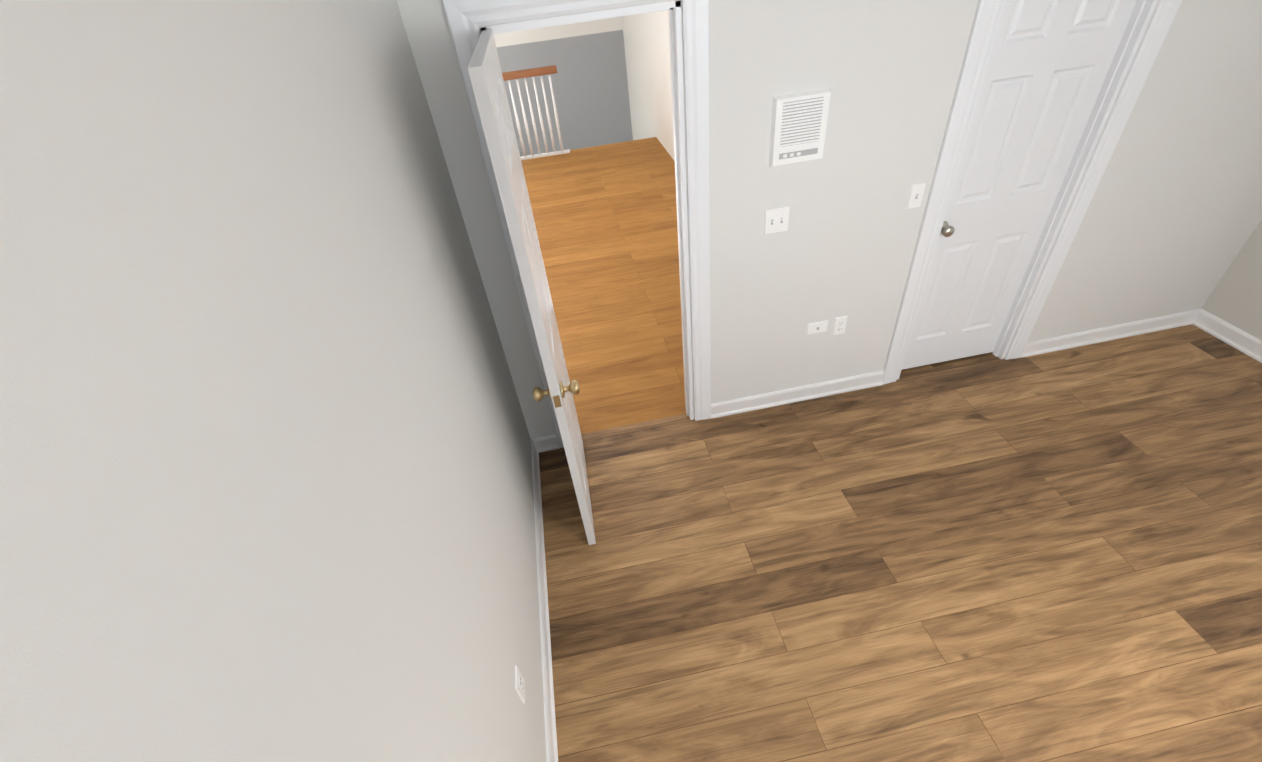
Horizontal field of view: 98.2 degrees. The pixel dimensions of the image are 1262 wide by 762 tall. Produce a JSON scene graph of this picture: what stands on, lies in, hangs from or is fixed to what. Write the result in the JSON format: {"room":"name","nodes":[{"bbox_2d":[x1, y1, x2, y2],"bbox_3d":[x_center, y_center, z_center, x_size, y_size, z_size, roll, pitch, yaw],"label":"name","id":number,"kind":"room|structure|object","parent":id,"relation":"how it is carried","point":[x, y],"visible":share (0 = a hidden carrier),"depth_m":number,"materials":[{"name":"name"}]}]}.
{"room":"empty bedroom","nodes":[
{"label":"empty bedroom","id":0,"kind":"room"},
{"bbox_2d":[0,0,546,761],"bbox_3d":[-0.243,1.216,0.226,0.120,2.440,5.840,-11,40,-4],"label":"wall","id":1,"kind":"structure","parent":0,"point":[266,484],"depth_m":0.63,"materials":[{"name":"paint"}]},
{"bbox_2d":[515,665,524,703],"bbox_3d":[-0.341,0.938,1.691,0.008,0.116,0.072,-11,40,-4],"label":"electrical outlet","id":2,"kind":"object","parent":1,"relation":"attached to","point":[519,684],"visible":1,"depth_m":1.67,"materials":[{"name":"plastic"}]},
{"bbox_2d":[531,437,557,761],"bbox_3d":[-0.060,2.096,0.980,0.024,0.098,5.600,-11,40,-4],"label":"baseboard","id":3,"kind":"structure","parent":1,"relation":"attached to","point":[547,672],"depth_m":2.32,"materials":[{"name":"paint"}]},
{"bbox_2d":[496,30,632,156],"bbox_3d":[-4.313,-3.191,9.396,8.900,3.820,0.120,-11,40,-4],"label":"wall","id":4,"kind":"structure","parent":0,"point":[590,86],"depth_m":8.86,"materials":[{"name":"grey paint"}]},
{"bbox_2d":[493,13,652,139],"bbox_3d":[-4.195,-3.076,8.131,9.140,5.240,2.240,-11,40,-4],"label":"wall","id":5,"kind":"structure","parent":0,"point":[646,46],"depth_m":8.27,"materials":[{"name":"paint"}]},
{"bbox_2d":[645,10,674,160],"bbox_3d":[0.891,-1.552,5.550,0.120,5.240,5.340,-11,40,-4],"label":"wall","id":6,"kind":"structure","parent":0,"point":[659,48],"depth_m":6.57,"materials":[{"name":"paint"}]},
{"bbox_2d":[396,0,1261,438],"bbox_3d":[1.373,-0.956,2.576,4.200,2.440,0.120,-11,40,-4],"label":"wall","id":7,"kind":"structure","parent":0,"point":[1172,218],"depth_m":2.53,"materials":[{"name":"paint"}]},
{"bbox_2d":[468,29,595,544],"bbox_3d":[-0.338,-0.207,2.247,0.179,2.030,0.704,-10,40,-3],"label":"open door","id":8,"kind":"structure","parent":7,"relation":"in","point":[486,78],"depth_m":1.84,"materials":[{"name":"paint"}]},
{"bbox_2d":[442,0,710,447],"bbox_3d":[-0.088,-0.565,2.558,0.902,2.146,0.160,-11,40,-4],"label":"door frame","id":9,"kind":"structure","parent":7,"relation":"attached to","point":[466,19],"depth_m":2.15,"materials":[{"name":"paint"}]},
{"bbox_2d":[763,207,789,234],"bbox_3d":[0.670,-0.732,2.507,0.118,0.116,0.017,-11,40,-4],"label":"double light switch","id":10,"kind":"object","parent":7,"relation":"attached to","point":[776,220],"visible":1,"depth_m":2.50,"materials":[{"name":"plastic"}]},
{"bbox_2d":[711,370,883,418],"bbox_3d":[0.985,0.079,3.230,1.063,0.098,0.024,-11,40,-4],"label":"baseboard","id":11,"kind":"structure","parent":7,"relation":"attached to","point":[873,379],"depth_m":3.23,"materials":[{"name":"paint"}]},
{"bbox_2d":[769,88,830,166],"bbox_3d":[0.697,-1.038,2.259,0.240,0.275,0.026,-11,40,-4],"label":"intercom panel","id":12,"kind":"object","parent":7,"relation":"attached to","point":[798,126],"visible":1,"depth_m":2.24,"materials":[{"name":"plastic"}]},
{"bbox_2d":[806,320,827,334],"bbox_3d":[1.008,-0.283,2.946,0.116,0.072,0.018,-11,40,-4],"label":"outlet","id":13,"kind":"object","parent":7,"relation":"attached to","point":[816,327],"visible":1,"depth_m":2.94,"materials":[{"name":"plastic"}]},
{"bbox_2d":[832,315,847,334],"bbox_3d":[1.135,-0.299,2.969,0.072,0.116,0.008,-11,40,-4],"label":"electrical outlet","id":14,"kind":"object","parent":7,"relation":"attached to","point":[839,326],"visible":1,"depth_m":2.96,"materials":[{"name":"plastic"}]},
{"bbox_2d":[906,183,925,208],"bbox_3d":[1.336,-0.861,2.554,0.072,0.116,0.017,-11,40,-4],"label":"light switch","id":15,"kind":"object","parent":7,"relation":"attached to","point":[915,195],"visible":1,"depth_m":2.55,"materials":[{"name":"plastic"}]},
{"bbox_2d":[902,0,1137,369],"bbox_3d":[1.838,-0.907,2.746,0.694,2.030,0.179,-11,40,-4],"label":"closed door","id":16,"kind":"structure","parent":7,"relation":"in","point":[1049,64],"depth_m":2.61,"materials":[{"name":"paint"}]},
{"bbox_2d":[882,0,1181,383],"bbox_3d":[1.838,-0.929,2.704,0.902,2.146,0.160,-11,40,-4],"label":"door frame","id":17,"kind":"structure","parent":7,"relation":"attached to","point":[983,33],"depth_m":2.56,"materials":[{"name":"paint"}]},
{"bbox_2d":[1021,309,1202,357],"bbox_3d":[2.958,-0.294,3.380,1.159,0.098,0.024,-11,40,-4],"label":"baseboard","id":18,"kind":"structure","parent":7,"relation":"attached to","point":[1047,345],"depth_m":3.38,"materials":[{"name":"paint"}]},
{"bbox_2d":[521,137,1261,761],"bbox_3d":[-1.847,0.745,2.980,11.320,0.064,11.200,-11,40,-4],"label":"floor","id":19,"kind":"structure","parent":0,"point":[1053,556],"depth_m":2.47,"materials":[{"name":"brown wood"}]},
{"bbox_2d":[502,65,569,159],"bbox_3d":[-4.598,-2.823,6.675,7.600,1.192,0.100,-11,40,-4],"label":"railing","id":20,"kind":"object","parent":19,"relation":"on","point":[532,73],"visible":0.19,"depth_m":6.94,"materials":[{"name":"paint"}]},
{"bbox_2d":[1201,219,1261,340],"bbox_3d":[3.990,0.415,0.547,0.120,2.440,5.840,-11,40,-4],"label":"wall","id":21,"kind":"structure","parent":0,"point":[1234,298],"depth_m":3.17,"materials":[{"name":"paint"}]},
{"bbox_2d":[1195,310,1261,362],"bbox_3d":[4.032,1.322,1.291,0.024,0.098,5.600,-11,40,-4],"label":"baseboard","id":22,"kind":"structure","parent":21,"relation":"attached to","point":[1231,335],"depth_m":3.26,"materials":[{"name":"paint"}]}
]}

